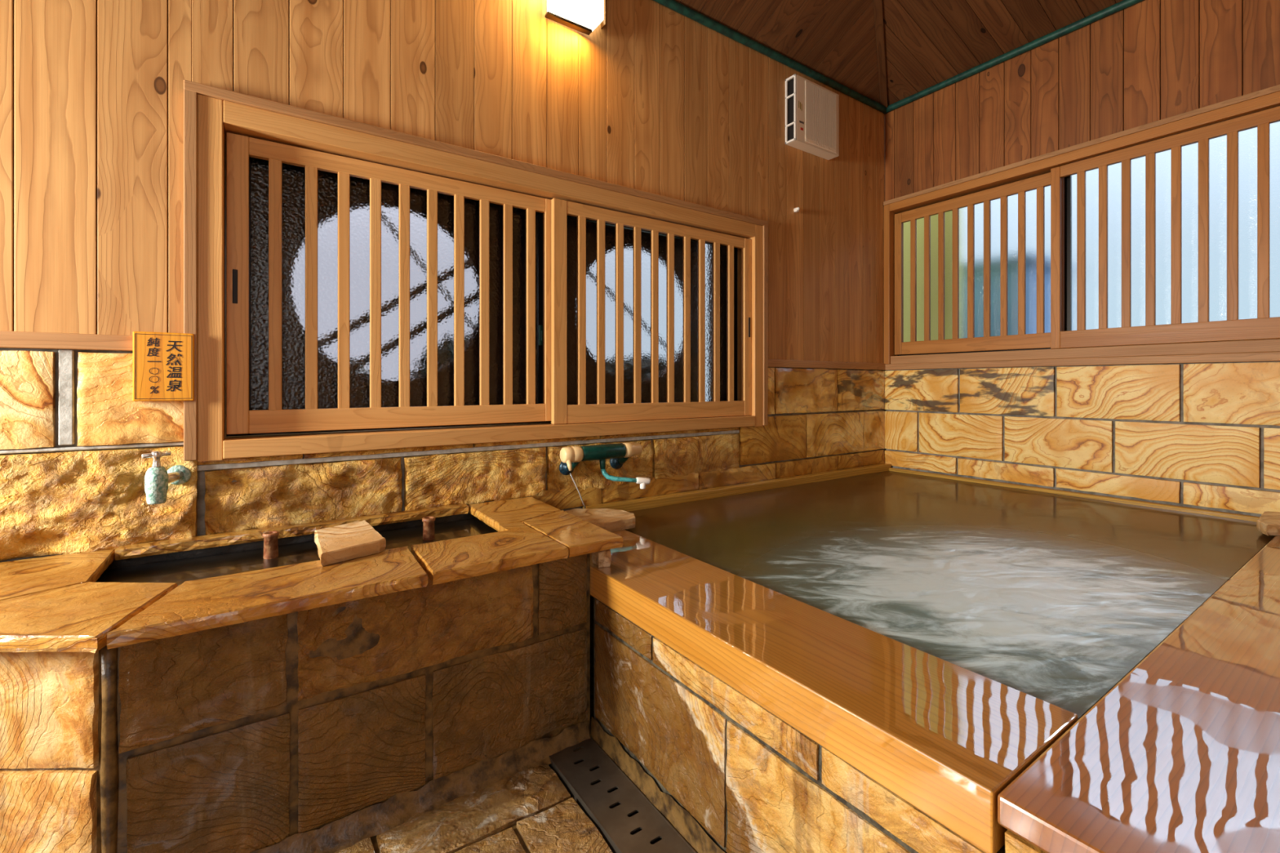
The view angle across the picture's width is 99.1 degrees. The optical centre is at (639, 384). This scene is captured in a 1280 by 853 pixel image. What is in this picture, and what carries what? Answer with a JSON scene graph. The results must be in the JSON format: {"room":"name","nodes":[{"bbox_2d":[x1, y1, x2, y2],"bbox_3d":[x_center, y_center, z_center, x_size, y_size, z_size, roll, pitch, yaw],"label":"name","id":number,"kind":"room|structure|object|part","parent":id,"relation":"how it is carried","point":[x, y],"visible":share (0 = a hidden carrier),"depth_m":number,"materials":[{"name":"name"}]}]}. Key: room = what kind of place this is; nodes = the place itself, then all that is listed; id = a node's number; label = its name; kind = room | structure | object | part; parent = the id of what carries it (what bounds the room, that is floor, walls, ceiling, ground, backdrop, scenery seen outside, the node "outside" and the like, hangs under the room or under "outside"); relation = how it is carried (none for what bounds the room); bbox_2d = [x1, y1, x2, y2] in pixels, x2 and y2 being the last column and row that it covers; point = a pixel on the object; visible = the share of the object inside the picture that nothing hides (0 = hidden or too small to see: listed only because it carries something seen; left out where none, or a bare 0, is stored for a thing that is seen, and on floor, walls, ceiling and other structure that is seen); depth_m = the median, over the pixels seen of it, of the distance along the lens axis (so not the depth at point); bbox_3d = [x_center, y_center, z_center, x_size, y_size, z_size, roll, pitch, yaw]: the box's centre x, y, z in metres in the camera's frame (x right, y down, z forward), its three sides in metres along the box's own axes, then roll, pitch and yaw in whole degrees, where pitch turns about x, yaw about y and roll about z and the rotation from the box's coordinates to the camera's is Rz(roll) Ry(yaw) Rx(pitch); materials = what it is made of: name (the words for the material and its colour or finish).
{"room":"spa","nodes":[
{"label":"spa","id":0,"kind":"room"},
{"bbox_2d":[0,0,885,562],"bbox_3d":[-0.656,-0.410,2.226,5.840,3.020,0.192,0,0,-34],"label":"wall","id":1,"kind":"structure","parent":0,"point":[656,100],"depth_m":1.94,"materials":[{"name":"brown wood"}]},
{"bbox_2d":[133,331,194,401],"bbox_3d":[-1.409,-0.051,1.615,0.137,0.202,0.022,0,0,-34],"label":"wooden sign","id":2,"kind":"object","parent":1,"relation":"attached to","point":[163,362],"visible":1,"depth_m":1.60,"materials":[{"name":"brown wood"}]},
{"bbox_2d":[141,450,191,504],"bbox_3d":[-1.385,0.266,1.603,0.061,0.148,0.145,0,0,-12],"label":"faucet","id":3,"kind":"object","parent":1,"relation":"attached to","point":[157,478],"visible":1,"depth_m":1.55,"materials":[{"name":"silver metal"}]},
{"bbox_3d":[-1.380,0.202,1.556,0.014,0.017,0.065,0,0,35],"label":"handle","id":4,"kind":"part","parent":3,"relation":"part of","materials":[{"name":"silver metal"}]},
{"bbox_3d":[-1.381,0.277,1.600,0.038,0.034,0.097,0,0,-6],"label":"arm","id":5,"kind":"part","parent":3,"relation":"part of","materials":[{"name":"silver metal"}]},
{"bbox_2d":[0,330,884,369],"bbox_3d":[-0.233,-0.119,2.448,4.650,0.044,0.026,0,0,-34],"label":"trim","id":6,"kind":"structure","parent":1,"relation":"attached to","point":[20,340],"depth_m":1.53,"materials":[{"name":"brown wood"}]},
{"bbox_2d":[183,79,768,462],"bbox_3d":[-0.375,-0.339,2.425,2.532,1.154,0.180,0,0,-34],"label":"window","id":7,"kind":"structure","parent":1,"relation":"in","point":[382,279],"depth_m":2.13,"materials":[{"name":"brown wood"}]},
{"bbox_3d":[-1.306,-0.315,1.759,0.014,0.110,0.004,0,0,-34],"label":"finger pull","id":8,"kind":"part","parent":7,"relation":"part of","materials":[{"name":"black metal"}]},
{"bbox_2d":[226,141,548,436],"bbox_3d":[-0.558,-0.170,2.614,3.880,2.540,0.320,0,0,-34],"label":"window frame","id":9,"kind":"structure","parent":7,"relation":"attached to","point":[227,435],"depth_m":2.08,"materials":[{"name":"brown wood"}]},
{"bbox_3d":[-0.856,-0.323,2.083,1.152,0.970,0.028,0,0,-34],"label":"sash","id":10,"kind":"part","parent":7,"relation":"part of","materials":[{"name":"brown wood"}]},
{"bbox_3d":[-0.880,-0.320,2.123,1.045,0.920,0.002,0,0,-34],"label":"pane","id":11,"kind":"part","parent":7,"relation":"part of","materials":[{"name":"clear glass"}]},
{"bbox_3d":[-0.394,-0.320,2.472,2.310,0.980,0.044,0,0,-34],"label":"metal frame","id":12,"kind":"part","parent":7,"relation":"part of","materials":[{"name":"brown wood"}]},
{"bbox_3d":[-0.378,0.205,2.427,2.342,0.058,0.172,0,0,-34],"label":"sill","id":13,"kind":"part","parent":7,"relation":"part of","materials":[{"name":"brown wood"}]},
{"bbox_3d":[0.042,-0.320,2.782,1.160,0.920,0.002,0,0,-34],"label":"pane","id":14,"kind":"part","parent":7,"relation":"part of","materials":[{"name":"clear glass"}]},
{"bbox_3d":[0.117,-0.316,2.707,1.204,0.979,0.028,0,0,-34],"label":"sash","id":15,"kind":"part","parent":7,"relation":"part of","materials":[{"name":"brown wood"}]},
{"bbox_3d":[0.607,-0.315,3.025,0.014,0.110,0.004,0,0,-34],"label":"finger pull","id":16,"kind":"part","parent":7,"relation":"part of","materials":[{"name":"black metal"}]},
{"bbox_2d":[544,0,605,35],"bbox_3d":[-0.282,-1.710,2.391,0.284,0.300,0.040,0,0,-34],"label":"wall lamp","id":17,"kind":"object","parent":1,"relation":"attached to","point":[584,16],"visible":1,"depth_m":2.38,"materials":[{"name":"grey metal"}]},
{"bbox_2d":[559,442,650,488],"bbox_3d":[-0.158,0.363,2.390,0.392,0.197,0.198,0,0,-34],"label":"mixer tap","id":18,"kind":"object","parent":1,"relation":"attached to","point":[618,454],"visible":1,"depth_m":2.38,"materials":[{"name":"green metal"}]},
{"bbox_3d":[-0.297,0.338,2.279,0.021,0.047,0.029,0,0,-34],"label":"lever","id":19,"kind":"part","parent":18,"relation":"part of","materials":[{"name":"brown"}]},
{"bbox_2d":[569,473,586,508],"bbox_3d":[-0.269,0.464,2.367,0.078,0.160,0.008,0,0,-33],"label":"water jet","id":20,"kind":"object","parent":18,"relation":"attached to","point":[584,504],"visible":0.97,"depth_m":2.37,"materials":[{"name":"white"}]},
{"bbox_3d":[-0.089,0.402,2.391,0.167,0.067,0.031,0,0,-5],"label":"spout","id":21,"kind":"part","parent":18,"relation":"part of","materials":[{"name":"teal metal"}]},
{"bbox_2d":[653,0,887,113],"bbox_3d":[-0.667,-1.877,2.132,5.716,0.043,0.043,0,0,-34],"label":"trim","id":22,"kind":"structure","parent":1,"relation":"attached to","point":[673,5],"depth_m":3.05,"materials":[{"name":"wood"}]},
{"bbox_2d":[793,207,799,212],"bbox_3d":[0.927,-1.030,3.220,0.020,0.025,0.034,0,0,-34],"label":"peg","id":23,"kind":"object","parent":1,"relation":"attached to","point":[797,209],"visible":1,"depth_m":3.21,"materials":[{"name":"white plastic"}]},
{"bbox_2d":[785,73,839,159],"bbox_3d":[1.035,-1.589,3.265,0.405,0.378,0.081,0,0,-34],"label":"ventilator","id":24,"kind":"object","parent":1,"relation":"attached to","point":[811,109],"visible":1,"depth_m":3.20,"materials":[{"name":"white plastic"}]},
{"bbox_3d":[0.872,-1.589,3.155,0.013,0.378,0.076,0,0,-34],"label":"frame","id":25,"kind":"part","parent":24,"relation":"part of","materials":[{"name":"white plastic"}]},
{"bbox_2d":[334,647,612,852],"bbox_3d":[0.213,1.146,0.846,5.720,0.108,3.350,0,0,-34],"label":"floor","id":26,"kind":"structure","parent":0,"point":[530,811],"depth_m":1.36,"materials":[{"name":"stone"}]},
{"bbox_2d":[0,496,622,852],"bbox_3d":[-1.085,0.785,1.418,2.027,0.638,0.740,0,0,-34],"label":"counter","id":27,"kind":"object","parent":26,"relation":"on","point":[309,707],"visible":0.98,"depth_m":1.29,"materials":[{"name":"stone"}]},
{"bbox_2d":[262,530,279,559],"bbox_3d":[-1.123,0.626,1.660,0.042,0.348,0.042,0,0,-34],"label":"pipe","id":28,"kind":"object","parent":27,"relation":"in","point":[270,538],"visible":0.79,"depth_m":1.65,"materials":[{"name":"brown metal"}]},
{"bbox_2d":[106,512,477,569],"bbox_3d":[-0.950,0.786,1.636,1.154,0.627,0.525,0,0,-34],"label":"basin","id":29,"kind":"object","parent":27,"relation":"in","point":[160,551],"depth_m":1.66,"materials":[{"name":"stone"}]},
{"bbox_2d":[96,518,498,586],"bbox_3d":[-0.941,0.663,1.633,1.120,0.271,0.510,0,0,-34],"label":"water","id":30,"kind":"object","parent":27,"relation":"in","point":[178,571],"visible":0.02,"depth_m":1.62,"materials":[{"name":"black liquid"}]},
{"bbox_2d":[314,520,386,566],"bbox_3d":[-0.846,0.453,1.585,0.164,0.035,0.325,0,0,-34],"label":"wooden block","id":31,"kind":"object","parent":27,"relation":"on","point":[341,543],"visible":1,"depth_m":1.52,"materials":[{"name":"wood"}]},
{"bbox_2d":[422,516,435,540],"bbox_3d":[-0.719,0.627,1.857,0.042,0.345,0.042,0,0,-34],"label":"pipe","id":32,"kind":"object","parent":27,"relation":"in","point":[428,522],"visible":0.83,"depth_m":1.84,"materials":[{"name":"brown metal"}]},
{"bbox_2d":[548,737,696,852],"bbox_3d":[0.217,1.111,1.019,0.144,0.037,1.550,0,0,-34],"label":"drain grate","id":33,"kind":"object","parent":26,"relation":"on","point":[625,819],"visible":1,"depth_m":1.43,"materials":[{"name":"metal"}]},
{"bbox_2d":[582,463,1279,852],"bbox_3d":[1.480,0.824,1.679,2.688,0.560,3.196,0,0,-34],"label":"bathtub","id":34,"kind":"object","parent":26,"relation":"on","point":[753,717],"visible":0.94,"depth_m":1.04,"materials":[{"name":"brown wood"}]},
{"bbox_2d":[564,508,635,532],"bbox_3d":[-0.192,0.547,2.201,0.311,0.046,0.277,0,0,-34],"label":"rock","id":35,"kind":"object","parent":34,"relation":"on","point":[610,520],"visible":0.62,"depth_m":2.16,"materials":[{"name":"stone"}]},
{"bbox_2d":[591,549,611,567],"bbox_3d":[-0.120,0.542,1.721,0.053,0.054,0.070,0,0,-34],"label":"rock","id":36,"kind":"object","parent":34,"relation":"on","point":[601,558],"visible":0.7,"depth_m":1.70,"materials":[{"name":"stone"}]},
{"bbox_2d":[626,471,1275,720],"bbox_3d":[1.220,0.810,2.319,2.312,0.449,1.744,0,0,-34],"label":"water","id":37,"kind":"object","parent":34,"relation":"in","point":[1055,599],"visible":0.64,"depth_m":1.77,"materials":[{"name":"liquid"}]},
{"bbox_2d":[1256,511,1279,536],"bbox_3d":[2.585,0.548,2.042,0.387,0.043,0.360,0,0,-34],"label":"rock","id":38,"kind":"object","parent":34,"relation":"on","point":[1268,523],"visible":1,"depth_m":2.09,"materials":[{"name":"stone"}]},
{"bbox_2d":[675,0,1122,105],"bbox_3d":[0.241,-2.331,0.805,5.960,0.892,3.490,0,0,-34],"label":"ceiling","id":39,"kind":"structure","parent":0,"point":[928,43],"depth_m":3.04,"materials":[{"name":"brown wood"}]},
{"bbox_2d":[873,0,888,106],"bbox_3d":[0.948,-2.291,2.272,0.044,0.841,3.329,0,0,26],"label":"trim","id":40,"kind":"structure","parent":39,"relation":"attached to","point":[877,4],"depth_m":3.27,"materials":[{"name":"brown wood"}]},
{"bbox_2d":[884,0,1279,516],"bbox_3d":[2.650,-0.410,2.449,0.128,3.020,3.250,0,0,-34],"label":"wall","id":41,"kind":"structure","parent":0,"point":[1202,435],"depth_m":2.80,"materials":[{"name":"brown wood"}]},
{"bbox_2d":[883,0,1143,114],"bbox_3d":[2.590,-1.877,2.406,0.043,0.043,3.246,0,0,-34],"label":"trim","id":42,"kind":"structure","parent":41,"relation":"attached to","point":[1123,4],"depth_m":3.05,"materials":[{"name":"green wood"}]},
{"bbox_2d":[883,84,1279,364],"bbox_3d":[2.565,-0.694,2.559,0.144,1.116,2.966,0,0,-34],"label":"window","id":43,"kind":"structure","parent":41,"relation":"in","point":[1162,237],"depth_m":2.81,"materials":[{"name":"brown wood"}]},
{"bbox_3d":[2.052,-0.685,3.373,0.002,0.950,0.950,0,0,-34],"label":"pane","id":44,"kind":"part","parent":43,"relation":"part of","materials":[{"name":"clear glass"}]},
{"bbox_3d":[2.023,-0.681,3.346,0.028,0.962,0.958,0,0,-34],"label":"sash","id":45,"kind":"part","parent":43,"relation":"part of","materials":[{"name":"red wood"}]},
{"bbox_3d":[2.515,-1.239,2.525,0.024,0.026,2.966,0,0,-34],"label":"casing","id":46,"kind":"part","parent":43,"relation":"part of","materials":[{"name":"brown wood"}]},
{"bbox_3d":[2.593,-0.685,2.599,0.038,0.990,2.880,0,0,-34],"label":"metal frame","id":47,"kind":"part","parent":43,"relation":"part of","materials":[{"name":"brown wood"}]},
{"bbox_3d":[2.564,-0.163,2.575,0.128,0.054,2.854,0,0,-34],"label":"sill","id":48,"kind":"part","parent":43,"relation":"part of","materials":[{"name":"brown wood"}]},
{"bbox_3d":[2.514,-0.681,2.571,0.028,0.978,0.965,0,0,-34],"label":"sash","id":49,"kind":"part","parent":43,"relation":"part of","materials":[{"name":"red wood"}]},
{"bbox_3d":[2.604,-0.685,2.600,0.002,0.950,0.910,0,0,-34],"label":"pane","id":50,"kind":"part","parent":43,"relation":"part of","materials":[{"name":"clear glass"}]},
{"bbox_2d":[884,351,1279,369],"bbox_3d":[2.524,-0.117,2.530,0.028,0.039,2.964,0,0,-34],"label":"trim","id":51,"kind":"structure","parent":41,"relation":"attached to","point":[1261,356],"depth_m":2.75,"materials":[{"name":"brown wood"}]}
]}

